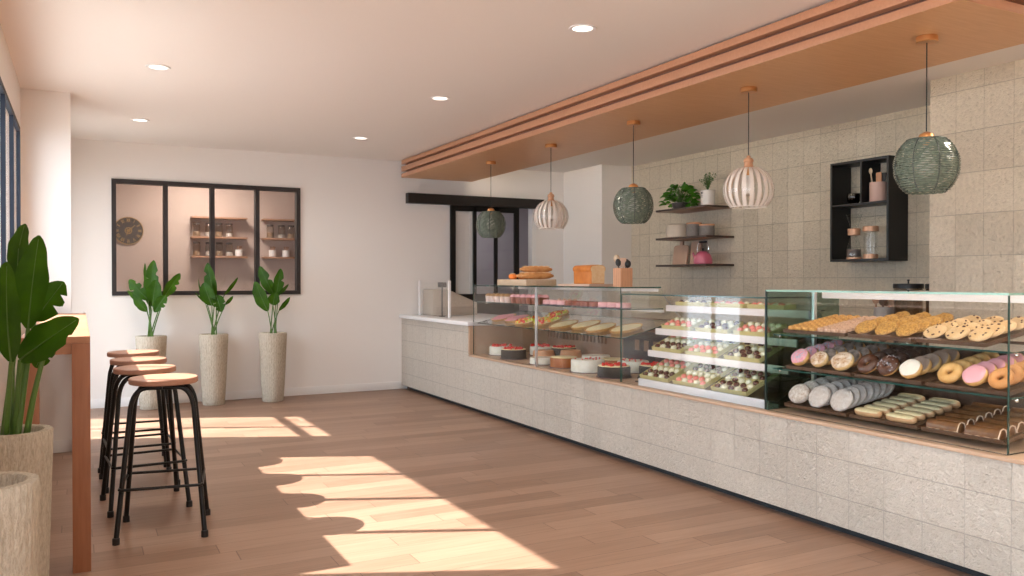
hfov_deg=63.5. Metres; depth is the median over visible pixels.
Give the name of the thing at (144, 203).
wall
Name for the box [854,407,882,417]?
iced finger
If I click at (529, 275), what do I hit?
baguette
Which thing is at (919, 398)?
iced finger
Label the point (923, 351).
doughnut
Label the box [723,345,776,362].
box
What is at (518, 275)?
baguette
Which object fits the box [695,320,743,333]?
tray
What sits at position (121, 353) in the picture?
bar stool
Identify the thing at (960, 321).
cookie
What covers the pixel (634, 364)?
round cake
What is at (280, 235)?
glass jar
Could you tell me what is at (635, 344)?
display case
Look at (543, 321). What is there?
eclair
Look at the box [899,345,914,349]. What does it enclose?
doughnut
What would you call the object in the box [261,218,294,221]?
shelf
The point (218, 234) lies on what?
glass jar
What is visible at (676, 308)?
shelf
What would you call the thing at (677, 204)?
plant pot
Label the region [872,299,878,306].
wooden spoon
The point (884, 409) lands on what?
iced finger
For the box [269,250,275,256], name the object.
utensil cup
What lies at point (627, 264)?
ladle
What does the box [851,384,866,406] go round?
pastry
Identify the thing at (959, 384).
baking tray
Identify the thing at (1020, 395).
shelf
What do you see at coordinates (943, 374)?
doughnut
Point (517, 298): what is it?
cupcake
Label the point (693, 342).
box
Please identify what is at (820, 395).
pastry
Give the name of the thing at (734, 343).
box
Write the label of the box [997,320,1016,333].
cookie
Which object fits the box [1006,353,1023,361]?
doughnut
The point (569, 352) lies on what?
round cake
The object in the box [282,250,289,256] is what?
utensil cup
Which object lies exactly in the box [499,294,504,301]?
cupcake
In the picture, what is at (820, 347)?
bun
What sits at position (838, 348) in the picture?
bun
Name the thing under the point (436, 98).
recessed light
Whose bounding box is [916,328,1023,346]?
baking tray
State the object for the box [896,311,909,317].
cookie
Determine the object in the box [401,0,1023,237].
ceiling canopy
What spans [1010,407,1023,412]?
cake slice
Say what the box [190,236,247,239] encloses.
shelf
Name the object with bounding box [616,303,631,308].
round cake
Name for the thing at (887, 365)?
doughnut
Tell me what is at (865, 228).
glass canister
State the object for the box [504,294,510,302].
cupcake
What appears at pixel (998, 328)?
cookie
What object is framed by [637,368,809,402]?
shelf
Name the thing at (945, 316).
cookie
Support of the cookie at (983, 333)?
in the baking tray at (965, 341)
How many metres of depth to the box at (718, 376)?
5.43 m
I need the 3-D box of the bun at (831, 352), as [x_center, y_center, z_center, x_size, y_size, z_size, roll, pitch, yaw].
[1.718,0.373,4.487,0.083,0.091,0.110,0,1,-41]
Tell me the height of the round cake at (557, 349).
0.116 m
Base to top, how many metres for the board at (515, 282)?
0.056 m
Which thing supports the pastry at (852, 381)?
on the baking tray at (828, 409)
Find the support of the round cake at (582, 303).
on the display case at (635, 344)
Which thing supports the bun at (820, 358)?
on the baking tray at (828, 369)
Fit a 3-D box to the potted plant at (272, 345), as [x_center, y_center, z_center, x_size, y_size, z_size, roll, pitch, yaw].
[-2.557,0.489,8.880,0.343,1.450,0.296,0,1,22]
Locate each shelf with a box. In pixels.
[190,216,247,220]
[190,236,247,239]
[190,256,247,257]
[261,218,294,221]
[261,238,294,240]
[261,257,294,258]
[477,301,662,309]
[478,310,667,338]
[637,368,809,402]
[638,378,777,408]
[648,350,789,374]
[655,328,797,346]
[656,205,729,213]
[656,235,733,240]
[656,264,733,266]
[666,305,809,318]
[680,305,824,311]
[773,333,1023,353]
[773,367,1023,399]
[832,200,885,208]
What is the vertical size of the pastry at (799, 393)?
0.105 m
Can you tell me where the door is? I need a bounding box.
[450,205,518,315]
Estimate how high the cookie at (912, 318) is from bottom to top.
0.069 m
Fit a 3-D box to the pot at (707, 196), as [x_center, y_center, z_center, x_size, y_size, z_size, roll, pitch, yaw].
[2.066,-0.947,8.729,0.152,0.168,0.152,0,1,-28]
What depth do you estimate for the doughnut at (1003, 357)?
3.76 m
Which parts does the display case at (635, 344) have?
pane, post, roof pane, pane, shelf rail, panel, vent panel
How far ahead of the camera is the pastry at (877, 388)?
4.38 m
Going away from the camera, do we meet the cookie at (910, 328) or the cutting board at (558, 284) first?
the cookie at (910, 328)
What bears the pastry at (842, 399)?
on the baking tray at (828, 409)
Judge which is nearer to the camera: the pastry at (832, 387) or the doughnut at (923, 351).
the doughnut at (923, 351)
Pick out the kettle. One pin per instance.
(701, 257)
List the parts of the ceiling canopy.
pendant lamp, lamp shade, wire frame, bulb, pendant lamp, lamp shade, pendant lamp, wire frame, cord, lamp shade, ceiling canopy, pendant lamp, lamp shade, cord, bulb, wire frame, cord, bulb, lamp shade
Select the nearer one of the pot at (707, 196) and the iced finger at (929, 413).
the iced finger at (929, 413)
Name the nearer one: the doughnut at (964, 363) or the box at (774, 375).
the doughnut at (964, 363)
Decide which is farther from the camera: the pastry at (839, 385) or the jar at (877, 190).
the jar at (877, 190)
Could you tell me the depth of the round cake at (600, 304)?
6.27 m
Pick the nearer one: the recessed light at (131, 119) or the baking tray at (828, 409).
the baking tray at (828, 409)
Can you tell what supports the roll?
on the board at (515, 282)
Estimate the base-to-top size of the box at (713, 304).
0.032 m
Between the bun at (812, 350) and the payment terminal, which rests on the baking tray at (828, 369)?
the bun at (812, 350)
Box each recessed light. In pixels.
[130,118,149,121]
[146,64,170,70]
[353,137,368,139]
[430,96,449,100]
[569,24,595,32]
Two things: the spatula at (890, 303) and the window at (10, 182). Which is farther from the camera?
the spatula at (890, 303)
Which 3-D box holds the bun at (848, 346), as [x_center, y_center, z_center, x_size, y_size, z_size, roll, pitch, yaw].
[1.840,0.350,4.552,0.083,0.091,0.110,0,1,-41]
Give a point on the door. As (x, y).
(490, 308)
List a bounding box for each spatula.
[620,258,625,267]
[876,172,881,181]
[882,172,886,181]
[885,300,893,306]
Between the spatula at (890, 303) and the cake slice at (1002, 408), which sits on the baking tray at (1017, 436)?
the cake slice at (1002, 408)
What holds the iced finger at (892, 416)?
on the baking tray at (882, 419)
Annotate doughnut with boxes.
[857,354,878,373]
[873,351,887,370]
[876,355,899,375]
[882,349,896,354]
[891,346,905,352]
[893,352,909,372]
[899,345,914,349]
[899,359,922,378]
[903,349,919,358]
[913,346,930,355]
[914,356,931,374]
[924,353,941,372]
[933,350,950,368]
[937,362,962,382]
[941,348,959,361]
[949,359,971,379]
[962,364,988,385]
[964,356,981,364]
[973,353,990,360]
[978,361,996,382]
[982,352,999,358]
[988,358,1006,368]
[988,368,1014,388]
[997,355,1016,364]
[999,365,1023,385]
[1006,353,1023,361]
[1013,361,1023,381]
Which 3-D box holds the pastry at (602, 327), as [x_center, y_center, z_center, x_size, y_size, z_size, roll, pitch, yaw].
[0.691,0.312,6.475,0.248,0.075,0.254,0,1,-32]
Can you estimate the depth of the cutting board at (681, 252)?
9.25 m
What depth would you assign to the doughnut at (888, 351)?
4.24 m
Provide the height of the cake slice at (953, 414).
0.052 m
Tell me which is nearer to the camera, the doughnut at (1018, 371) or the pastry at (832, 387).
the doughnut at (1018, 371)
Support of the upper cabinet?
attached to the wall at (784, 244)
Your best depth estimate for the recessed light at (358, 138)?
8.25 m
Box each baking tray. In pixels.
[783,328,854,336]
[784,394,896,416]
[786,363,858,375]
[848,330,923,341]
[849,399,970,429]
[854,369,938,384]
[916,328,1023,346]
[921,425,1023,444]
[925,378,1023,395]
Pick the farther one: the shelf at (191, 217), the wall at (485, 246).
the wall at (485, 246)
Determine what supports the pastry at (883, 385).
on the baking tray at (828, 409)
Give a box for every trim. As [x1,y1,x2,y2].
[406,193,543,208]
[469,209,535,316]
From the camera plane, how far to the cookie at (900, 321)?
4.14 m
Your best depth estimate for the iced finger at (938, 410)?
4.07 m
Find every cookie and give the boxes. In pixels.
[855,320,876,333]
[872,317,887,329]
[875,321,897,334]
[884,314,898,320]
[893,318,908,331]
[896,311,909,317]
[896,322,919,336]
[904,315,920,321]
[915,312,931,318]
[915,319,931,332]
[923,324,946,337]
[924,316,942,326]
[936,313,953,322]
[940,321,958,334]
[945,326,969,339]
[950,318,969,325]
[962,322,980,335]
[963,315,980,322]
[968,327,993,341]
[974,319,992,326]
[985,316,1003,323]
[985,323,1004,337]
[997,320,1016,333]
[1010,316,1023,330]
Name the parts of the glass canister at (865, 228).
copper lid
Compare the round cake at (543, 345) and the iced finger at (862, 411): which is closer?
the iced finger at (862, 411)
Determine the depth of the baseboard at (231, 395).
9.32 m
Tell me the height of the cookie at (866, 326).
0.069 m
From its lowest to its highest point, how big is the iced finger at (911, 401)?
0.042 m
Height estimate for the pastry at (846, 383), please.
0.118 m
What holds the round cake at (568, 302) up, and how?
on the display case at (635, 344)
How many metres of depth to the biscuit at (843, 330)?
4.30 m
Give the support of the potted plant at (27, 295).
on the floor
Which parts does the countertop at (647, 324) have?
door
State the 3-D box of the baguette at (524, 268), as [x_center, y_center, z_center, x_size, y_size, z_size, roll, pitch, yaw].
[0.217,-0.170,7.459,0.330,0.064,0.060,0,1,-28]
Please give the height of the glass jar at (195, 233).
0.172 m
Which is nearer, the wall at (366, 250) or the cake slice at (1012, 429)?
the cake slice at (1012, 429)
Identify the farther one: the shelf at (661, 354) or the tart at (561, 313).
the tart at (561, 313)
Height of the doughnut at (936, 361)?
0.093 m
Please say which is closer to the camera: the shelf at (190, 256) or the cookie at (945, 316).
the cookie at (945, 316)
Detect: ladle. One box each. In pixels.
[625,260,630,267]
[879,300,887,306]
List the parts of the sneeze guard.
post, post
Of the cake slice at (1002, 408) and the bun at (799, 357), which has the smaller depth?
the cake slice at (1002, 408)
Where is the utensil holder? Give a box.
[613,268,631,286]
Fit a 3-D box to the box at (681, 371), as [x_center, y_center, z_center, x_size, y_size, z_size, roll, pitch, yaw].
[1.051,0.602,5.817,0.150,0.086,0.315,0,1,-28]
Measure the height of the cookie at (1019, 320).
0.066 m
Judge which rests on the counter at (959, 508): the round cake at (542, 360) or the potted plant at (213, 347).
the round cake at (542, 360)
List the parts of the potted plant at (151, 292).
tall pot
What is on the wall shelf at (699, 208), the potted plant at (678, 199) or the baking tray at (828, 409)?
the potted plant at (678, 199)
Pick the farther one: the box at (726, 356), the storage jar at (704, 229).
the storage jar at (704, 229)
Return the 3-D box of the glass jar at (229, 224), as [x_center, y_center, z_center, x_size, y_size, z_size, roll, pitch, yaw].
[-3.565,-0.725,10.430,0.094,0.172,0.093,0,1,-28]
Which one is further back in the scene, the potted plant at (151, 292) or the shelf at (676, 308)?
the potted plant at (151, 292)
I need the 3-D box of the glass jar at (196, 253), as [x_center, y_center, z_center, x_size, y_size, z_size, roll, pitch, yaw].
[-3.910,-0.484,10.252,0.094,0.172,0.093,0,1,-28]
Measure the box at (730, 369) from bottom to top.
0.086 m
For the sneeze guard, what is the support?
on the countertop at (466, 320)
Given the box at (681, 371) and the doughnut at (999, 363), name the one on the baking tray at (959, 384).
the doughnut at (999, 363)
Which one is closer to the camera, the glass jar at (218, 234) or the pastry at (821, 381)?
the pastry at (821, 381)
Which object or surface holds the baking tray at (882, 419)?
in the display case at (1008, 347)
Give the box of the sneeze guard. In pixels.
[418,281,450,317]
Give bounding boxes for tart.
[491,313,515,321]
[503,315,529,322]
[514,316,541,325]
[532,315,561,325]
[545,309,568,317]
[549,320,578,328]
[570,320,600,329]
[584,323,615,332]
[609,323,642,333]
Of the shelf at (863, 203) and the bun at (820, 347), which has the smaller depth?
the bun at (820, 347)
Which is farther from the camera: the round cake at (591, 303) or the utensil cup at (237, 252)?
the utensil cup at (237, 252)
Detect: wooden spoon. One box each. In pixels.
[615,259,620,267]
[869,168,872,181]
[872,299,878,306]
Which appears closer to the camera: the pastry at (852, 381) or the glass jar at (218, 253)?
the pastry at (852, 381)
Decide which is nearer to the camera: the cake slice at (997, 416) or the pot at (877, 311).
the cake slice at (997, 416)
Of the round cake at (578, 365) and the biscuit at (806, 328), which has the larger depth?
the round cake at (578, 365)
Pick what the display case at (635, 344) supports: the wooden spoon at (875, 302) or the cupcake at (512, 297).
the cupcake at (512, 297)
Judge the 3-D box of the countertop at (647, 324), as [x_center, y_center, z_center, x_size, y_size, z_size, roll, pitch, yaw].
[2.275,0.802,8.138,0.644,0.838,4.540,0,1,-28]
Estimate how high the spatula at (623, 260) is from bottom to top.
0.211 m
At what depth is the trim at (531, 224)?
10.70 m
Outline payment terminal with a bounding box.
[438,282,446,316]
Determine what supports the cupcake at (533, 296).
on the display case at (635, 344)
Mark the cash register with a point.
(460, 305)
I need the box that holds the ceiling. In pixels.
[0,0,1023,172]
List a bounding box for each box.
[639,365,683,382]
[652,338,695,352]
[656,358,698,371]
[661,317,705,330]
[667,330,711,342]
[672,370,720,388]
[675,301,712,306]
[685,341,733,357]
[689,363,735,377]
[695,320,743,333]
[701,332,747,346]
[710,302,751,307]
[710,376,763,395]
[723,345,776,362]
[728,368,779,384]
[733,322,786,336]
[740,336,792,351]
[747,303,795,309]
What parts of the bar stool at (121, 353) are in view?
leg, seat, leg, leg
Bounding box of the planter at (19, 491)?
[0,471,39,575]
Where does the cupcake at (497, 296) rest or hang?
on the display case at (635, 344)
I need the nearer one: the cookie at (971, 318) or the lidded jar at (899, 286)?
the cookie at (971, 318)
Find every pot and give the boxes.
[700,190,714,204]
[873,307,895,316]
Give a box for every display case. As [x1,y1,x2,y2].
[473,285,697,381]
[621,293,831,408]
[765,289,1023,454]
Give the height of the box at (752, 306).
0.032 m
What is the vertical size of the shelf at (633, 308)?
0.008 m
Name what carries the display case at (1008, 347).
on the counter at (959, 508)
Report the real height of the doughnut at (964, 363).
0.094 m
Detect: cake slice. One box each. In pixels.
[926,418,965,432]
[936,415,974,424]
[945,411,983,421]
[954,408,992,418]
[962,405,1001,414]
[964,424,1006,439]
[971,402,1006,412]
[974,421,1016,436]
[984,417,1023,432]
[992,414,1023,423]
[1001,410,1023,417]
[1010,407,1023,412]
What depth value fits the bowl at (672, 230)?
9.07 m
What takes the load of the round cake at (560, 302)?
on the display case at (635, 344)
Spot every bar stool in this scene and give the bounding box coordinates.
[98,350,166,472]
[99,356,180,492]
[100,364,192,517]
[112,373,210,545]
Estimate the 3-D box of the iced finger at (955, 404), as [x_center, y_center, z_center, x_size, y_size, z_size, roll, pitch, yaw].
[2.182,0.580,4.175,0.060,0.042,0.168,0,1,-25]
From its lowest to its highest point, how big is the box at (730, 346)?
0.086 m
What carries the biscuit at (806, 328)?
on the baking tray at (786, 330)
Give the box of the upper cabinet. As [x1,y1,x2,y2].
[830,155,907,261]
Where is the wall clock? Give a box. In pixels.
[116,217,143,244]
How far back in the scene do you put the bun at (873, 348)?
4.40 m
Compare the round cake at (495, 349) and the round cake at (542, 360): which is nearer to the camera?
the round cake at (542, 360)
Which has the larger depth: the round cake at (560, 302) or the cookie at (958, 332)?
the round cake at (560, 302)
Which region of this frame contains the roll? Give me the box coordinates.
[509,273,516,278]
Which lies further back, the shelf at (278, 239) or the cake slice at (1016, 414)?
the shelf at (278, 239)
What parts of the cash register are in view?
drawer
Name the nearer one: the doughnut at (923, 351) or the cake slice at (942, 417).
the cake slice at (942, 417)
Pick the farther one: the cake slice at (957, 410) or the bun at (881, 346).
the bun at (881, 346)
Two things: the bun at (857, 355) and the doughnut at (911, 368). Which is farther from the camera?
the bun at (857, 355)
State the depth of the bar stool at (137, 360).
5.33 m
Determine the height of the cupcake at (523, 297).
0.082 m
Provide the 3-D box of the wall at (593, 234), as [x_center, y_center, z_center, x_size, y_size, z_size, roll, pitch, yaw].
[1.148,-0.161,10.663,0.582,2.715,0.905,0,1,-28]
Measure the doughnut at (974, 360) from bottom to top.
0.094 m
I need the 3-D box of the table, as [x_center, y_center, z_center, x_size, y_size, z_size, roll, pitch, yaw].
[-2.675,0.728,4.917,0.272,1.050,2.920,0,1,-28]
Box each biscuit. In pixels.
[801,326,808,330]
[817,327,824,331]
[824,327,831,331]
[831,328,838,332]
[839,328,846,332]
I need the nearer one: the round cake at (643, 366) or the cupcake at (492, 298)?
the round cake at (643, 366)
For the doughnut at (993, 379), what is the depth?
3.57 m
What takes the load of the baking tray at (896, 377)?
on the display case at (1008, 347)
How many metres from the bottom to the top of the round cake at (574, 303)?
0.042 m
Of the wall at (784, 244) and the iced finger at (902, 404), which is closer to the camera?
the iced finger at (902, 404)
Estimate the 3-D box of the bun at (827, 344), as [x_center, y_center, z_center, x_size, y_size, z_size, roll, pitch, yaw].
[1.778,0.349,4.670,0.082,0.092,0.110,0,1,-34]
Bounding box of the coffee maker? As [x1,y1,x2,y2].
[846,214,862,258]
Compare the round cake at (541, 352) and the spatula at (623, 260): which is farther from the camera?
the round cake at (541, 352)
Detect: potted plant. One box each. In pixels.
[0,224,78,575]
[127,260,180,409]
[196,263,237,405]
[252,266,289,401]
[659,182,700,208]
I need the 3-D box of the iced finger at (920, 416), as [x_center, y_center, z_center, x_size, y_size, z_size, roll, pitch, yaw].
[1.950,0.622,4.056,0.060,0.042,0.168,0,1,-25]
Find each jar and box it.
[192,222,200,235]
[193,242,199,255]
[215,242,222,255]
[216,223,222,236]
[226,223,232,236]
[226,243,232,255]
[267,225,273,237]
[278,225,284,237]
[287,225,294,237]
[686,222,701,235]
[699,224,714,234]
[869,181,886,201]
[893,279,923,313]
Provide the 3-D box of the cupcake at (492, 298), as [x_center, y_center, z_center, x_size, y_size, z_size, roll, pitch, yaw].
[-0.177,0.092,7.966,0.076,0.082,0.076,0,1,-28]
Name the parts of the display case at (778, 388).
pane, roof pane, panel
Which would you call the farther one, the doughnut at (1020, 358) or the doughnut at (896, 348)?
the doughnut at (896, 348)
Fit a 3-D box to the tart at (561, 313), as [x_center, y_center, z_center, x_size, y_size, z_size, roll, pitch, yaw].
[0.412,0.236,7.553,0.218,0.083,0.224,0,1,-24]
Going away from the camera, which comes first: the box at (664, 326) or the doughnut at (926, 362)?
the doughnut at (926, 362)
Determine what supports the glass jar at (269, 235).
on the shelf at (278, 239)
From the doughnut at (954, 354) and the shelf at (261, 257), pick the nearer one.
the doughnut at (954, 354)
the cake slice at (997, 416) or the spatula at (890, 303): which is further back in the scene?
the spatula at (890, 303)
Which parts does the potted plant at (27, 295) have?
tall pot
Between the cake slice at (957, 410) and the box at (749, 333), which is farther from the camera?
the box at (749, 333)
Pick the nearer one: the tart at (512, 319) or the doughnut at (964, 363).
the doughnut at (964, 363)
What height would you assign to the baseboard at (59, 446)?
0.090 m
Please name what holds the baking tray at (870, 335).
on the display case at (1008, 347)
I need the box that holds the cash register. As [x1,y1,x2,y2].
[423,289,476,315]
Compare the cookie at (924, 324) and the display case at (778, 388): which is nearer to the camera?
the cookie at (924, 324)
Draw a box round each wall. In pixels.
[0,24,21,425]
[20,88,71,440]
[71,138,563,399]
[116,184,294,290]
[477,209,527,314]
[563,164,631,322]
[631,105,929,326]
[929,59,1023,341]
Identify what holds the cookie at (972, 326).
in the baking tray at (965, 341)
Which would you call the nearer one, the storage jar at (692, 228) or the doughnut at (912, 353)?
the doughnut at (912, 353)
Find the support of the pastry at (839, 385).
on the baking tray at (828, 409)
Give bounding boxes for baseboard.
[53,440,71,452]
[90,381,400,408]
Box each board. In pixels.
[497,279,555,285]
[558,284,612,285]
[672,241,688,264]
[690,241,701,263]
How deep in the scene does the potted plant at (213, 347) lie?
8.56 m
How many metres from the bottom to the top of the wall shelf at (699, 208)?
0.021 m
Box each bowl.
[666,224,685,236]
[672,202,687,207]
[847,193,859,203]
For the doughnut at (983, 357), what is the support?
on the baking tray at (959, 384)
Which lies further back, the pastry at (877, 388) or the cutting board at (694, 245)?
the cutting board at (694, 245)
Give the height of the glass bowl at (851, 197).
0.095 m
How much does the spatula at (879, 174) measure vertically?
0.241 m
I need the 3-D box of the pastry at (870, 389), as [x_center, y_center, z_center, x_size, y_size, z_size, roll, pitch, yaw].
[1.866,0.560,4.403,0.079,0.118,0.135,0,1,-29]
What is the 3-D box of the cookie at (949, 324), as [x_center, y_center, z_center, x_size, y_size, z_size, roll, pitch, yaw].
[2.060,0.189,3.919,0.088,0.064,0.104,0,1,-21]
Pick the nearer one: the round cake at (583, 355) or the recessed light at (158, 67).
the recessed light at (158, 67)
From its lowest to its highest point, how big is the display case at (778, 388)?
0.638 m
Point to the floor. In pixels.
(392, 482)
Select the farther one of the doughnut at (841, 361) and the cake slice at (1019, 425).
the doughnut at (841, 361)
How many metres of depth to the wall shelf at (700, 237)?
8.85 m
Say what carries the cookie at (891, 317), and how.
on the baking tray at (870, 335)
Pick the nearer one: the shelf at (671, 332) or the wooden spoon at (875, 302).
the shelf at (671, 332)
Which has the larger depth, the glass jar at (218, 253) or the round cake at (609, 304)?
the glass jar at (218, 253)
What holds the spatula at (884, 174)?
in the jar at (877, 190)
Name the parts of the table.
leg, rail, leg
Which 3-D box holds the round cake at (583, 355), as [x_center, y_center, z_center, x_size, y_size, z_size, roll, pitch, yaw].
[0.732,0.625,7.217,0.274,0.082,0.274,0,1,-28]
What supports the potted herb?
on the wall shelf at (699, 208)
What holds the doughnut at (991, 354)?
on the baking tray at (959, 384)
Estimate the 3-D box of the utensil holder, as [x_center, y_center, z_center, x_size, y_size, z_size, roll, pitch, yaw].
[0.839,-0.081,6.261,0.106,0.140,0.106,0,1,-28]
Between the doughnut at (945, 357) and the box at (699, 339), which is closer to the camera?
the doughnut at (945, 357)
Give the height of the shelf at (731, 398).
0.050 m
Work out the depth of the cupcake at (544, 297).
7.26 m
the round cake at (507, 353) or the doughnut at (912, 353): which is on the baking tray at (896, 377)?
the doughnut at (912, 353)
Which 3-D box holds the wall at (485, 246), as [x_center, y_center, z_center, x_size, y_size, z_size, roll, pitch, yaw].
[-0.606,-0.179,12.615,3.480,2.715,0.120,0,1,-28]
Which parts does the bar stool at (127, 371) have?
leg, leg, seat, leg, leg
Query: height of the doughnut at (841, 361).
0.098 m
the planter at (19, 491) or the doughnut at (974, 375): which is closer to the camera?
the planter at (19, 491)
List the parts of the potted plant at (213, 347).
tall pot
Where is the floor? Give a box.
[49,388,973,575]
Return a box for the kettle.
[692,241,712,263]
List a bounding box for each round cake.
[488,343,512,355]
[500,346,526,359]
[528,356,550,364]
[529,343,552,355]
[533,349,554,355]
[542,300,549,304]
[549,300,557,304]
[549,355,576,368]
[551,345,575,355]
[557,300,565,305]
[560,349,581,357]
[564,300,576,305]
[569,357,604,373]
[572,301,580,305]
[580,301,589,306]
[582,354,609,357]
[588,301,600,306]
[596,362,631,378]
[598,302,606,307]
[602,357,627,363]
[606,302,619,307]
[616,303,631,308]
[617,358,648,373]
[637,361,658,376]
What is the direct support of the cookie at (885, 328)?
in the baking tray at (870, 335)
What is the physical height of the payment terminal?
0.385 m
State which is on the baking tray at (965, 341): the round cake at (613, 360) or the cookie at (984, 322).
the cookie at (984, 322)
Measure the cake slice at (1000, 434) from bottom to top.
0.052 m
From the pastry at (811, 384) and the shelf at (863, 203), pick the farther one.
the shelf at (863, 203)
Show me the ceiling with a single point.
(305, 77)
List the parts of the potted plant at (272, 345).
tall pot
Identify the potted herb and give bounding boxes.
[699,172,715,204]
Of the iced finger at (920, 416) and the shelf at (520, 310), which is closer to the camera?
the iced finger at (920, 416)
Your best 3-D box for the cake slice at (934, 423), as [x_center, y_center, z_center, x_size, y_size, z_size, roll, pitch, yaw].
[2.001,0.632,3.817,0.066,0.052,0.165,0,1,-28]
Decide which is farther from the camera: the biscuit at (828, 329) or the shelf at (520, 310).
the shelf at (520, 310)
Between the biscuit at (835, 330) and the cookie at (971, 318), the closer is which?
the cookie at (971, 318)
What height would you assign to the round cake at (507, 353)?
0.110 m
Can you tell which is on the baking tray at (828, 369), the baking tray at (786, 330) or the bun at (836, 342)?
the bun at (836, 342)
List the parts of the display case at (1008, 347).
post, roof pane, panel, pane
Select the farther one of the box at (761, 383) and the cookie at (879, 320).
the box at (761, 383)
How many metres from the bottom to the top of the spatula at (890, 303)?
0.358 m
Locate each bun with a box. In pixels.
[791,349,809,365]
[805,346,818,362]
[811,351,828,366]
[813,344,826,350]
[823,341,835,347]
[824,348,837,364]
[831,340,844,345]
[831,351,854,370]
[833,345,846,352]
[841,343,855,350]
[847,349,861,366]
[850,341,864,348]
[856,347,871,355]
[865,344,880,353]
[874,343,889,350]
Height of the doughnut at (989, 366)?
0.094 m
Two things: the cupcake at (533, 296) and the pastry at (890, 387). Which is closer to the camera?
the pastry at (890, 387)
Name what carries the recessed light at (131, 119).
in the ceiling
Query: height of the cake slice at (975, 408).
0.052 m
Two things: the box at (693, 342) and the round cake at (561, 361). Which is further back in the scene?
the round cake at (561, 361)
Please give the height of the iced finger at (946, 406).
0.042 m
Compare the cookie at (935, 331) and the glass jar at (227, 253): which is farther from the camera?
the glass jar at (227, 253)
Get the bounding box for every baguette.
[516,272,526,278]
[520,266,551,271]
[521,272,553,278]
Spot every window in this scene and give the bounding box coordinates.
[0,77,20,265]
[111,178,300,295]
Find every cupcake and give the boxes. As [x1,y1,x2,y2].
[485,293,490,301]
[490,293,494,301]
[494,293,500,301]
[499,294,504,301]
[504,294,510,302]
[510,294,515,302]
[515,294,520,302]
[520,294,526,303]
[526,294,531,303]
[531,295,539,303]
[541,295,549,303]
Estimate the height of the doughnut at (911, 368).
0.092 m
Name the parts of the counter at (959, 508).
panel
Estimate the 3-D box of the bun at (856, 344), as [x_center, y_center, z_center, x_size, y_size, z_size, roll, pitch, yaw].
[1.903,0.339,4.580,0.084,0.090,0.110,0,1,-18]
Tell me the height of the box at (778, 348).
0.086 m
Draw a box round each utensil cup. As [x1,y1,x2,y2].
[235,250,242,255]
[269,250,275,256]
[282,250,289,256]
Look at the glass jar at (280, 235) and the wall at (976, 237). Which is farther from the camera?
the glass jar at (280, 235)
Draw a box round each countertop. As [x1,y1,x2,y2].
[399,313,514,325]
[591,317,787,331]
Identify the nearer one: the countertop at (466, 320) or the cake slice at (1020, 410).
the cake slice at (1020, 410)
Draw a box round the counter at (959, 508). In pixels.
[402,318,1023,575]
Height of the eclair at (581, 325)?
0.075 m
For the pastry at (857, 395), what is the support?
on the baking tray at (828, 409)
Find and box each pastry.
[789,384,810,402]
[804,380,819,399]
[808,385,830,407]
[814,377,830,384]
[824,376,840,381]
[824,383,837,405]
[830,388,853,410]
[831,381,844,389]
[838,379,851,386]
[844,378,857,384]
[845,386,860,408]
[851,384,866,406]
[858,382,874,404]
[865,381,880,401]
[876,383,886,399]
[881,384,893,397]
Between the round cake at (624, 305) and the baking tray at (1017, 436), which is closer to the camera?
the baking tray at (1017, 436)
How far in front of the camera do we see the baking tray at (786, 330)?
4.43 m
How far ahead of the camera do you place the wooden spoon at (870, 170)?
6.99 m
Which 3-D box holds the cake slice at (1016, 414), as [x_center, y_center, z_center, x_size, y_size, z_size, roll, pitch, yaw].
[2.323,0.591,3.771,0.066,0.052,0.165,0,1,-28]
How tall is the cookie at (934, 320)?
0.070 m
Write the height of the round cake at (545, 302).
0.042 m
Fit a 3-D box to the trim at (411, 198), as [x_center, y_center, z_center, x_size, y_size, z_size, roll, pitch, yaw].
[-0.427,-1.077,10.287,1.862,0.120,0.095,0,1,-28]
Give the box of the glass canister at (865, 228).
[862,226,878,258]
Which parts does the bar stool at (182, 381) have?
leg, leg, seat, leg, leg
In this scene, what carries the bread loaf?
on the cutting board at (558, 284)
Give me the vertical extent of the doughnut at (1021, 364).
0.089 m
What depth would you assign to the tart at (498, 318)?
7.99 m
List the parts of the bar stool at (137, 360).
leg, leg, seat, leg, leg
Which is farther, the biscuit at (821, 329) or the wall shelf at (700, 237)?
the wall shelf at (700, 237)
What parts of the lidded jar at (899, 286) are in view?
lid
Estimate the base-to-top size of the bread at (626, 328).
0.075 m
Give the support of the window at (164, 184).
in the wall at (366, 250)
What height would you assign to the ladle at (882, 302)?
0.346 m
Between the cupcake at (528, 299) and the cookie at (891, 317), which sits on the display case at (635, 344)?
the cupcake at (528, 299)
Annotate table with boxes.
[20,313,90,573]
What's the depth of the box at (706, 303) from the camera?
5.83 m
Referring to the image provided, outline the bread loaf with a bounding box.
[573,265,605,283]
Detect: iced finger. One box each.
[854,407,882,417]
[864,404,891,414]
[873,401,900,411]
[881,399,908,408]
[886,412,917,423]
[889,396,916,405]
[894,409,925,420]
[897,393,924,402]
[903,406,934,417]
[912,403,943,414]
[920,400,951,410]
[929,397,960,407]
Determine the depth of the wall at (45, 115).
6.21 m
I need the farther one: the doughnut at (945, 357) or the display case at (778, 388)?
the display case at (778, 388)
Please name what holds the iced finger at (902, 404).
on the baking tray at (882, 419)
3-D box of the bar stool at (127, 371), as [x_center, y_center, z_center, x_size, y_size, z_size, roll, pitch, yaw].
[-2.134,0.856,4.811,0.444,0.795,0.443,0,1,-32]

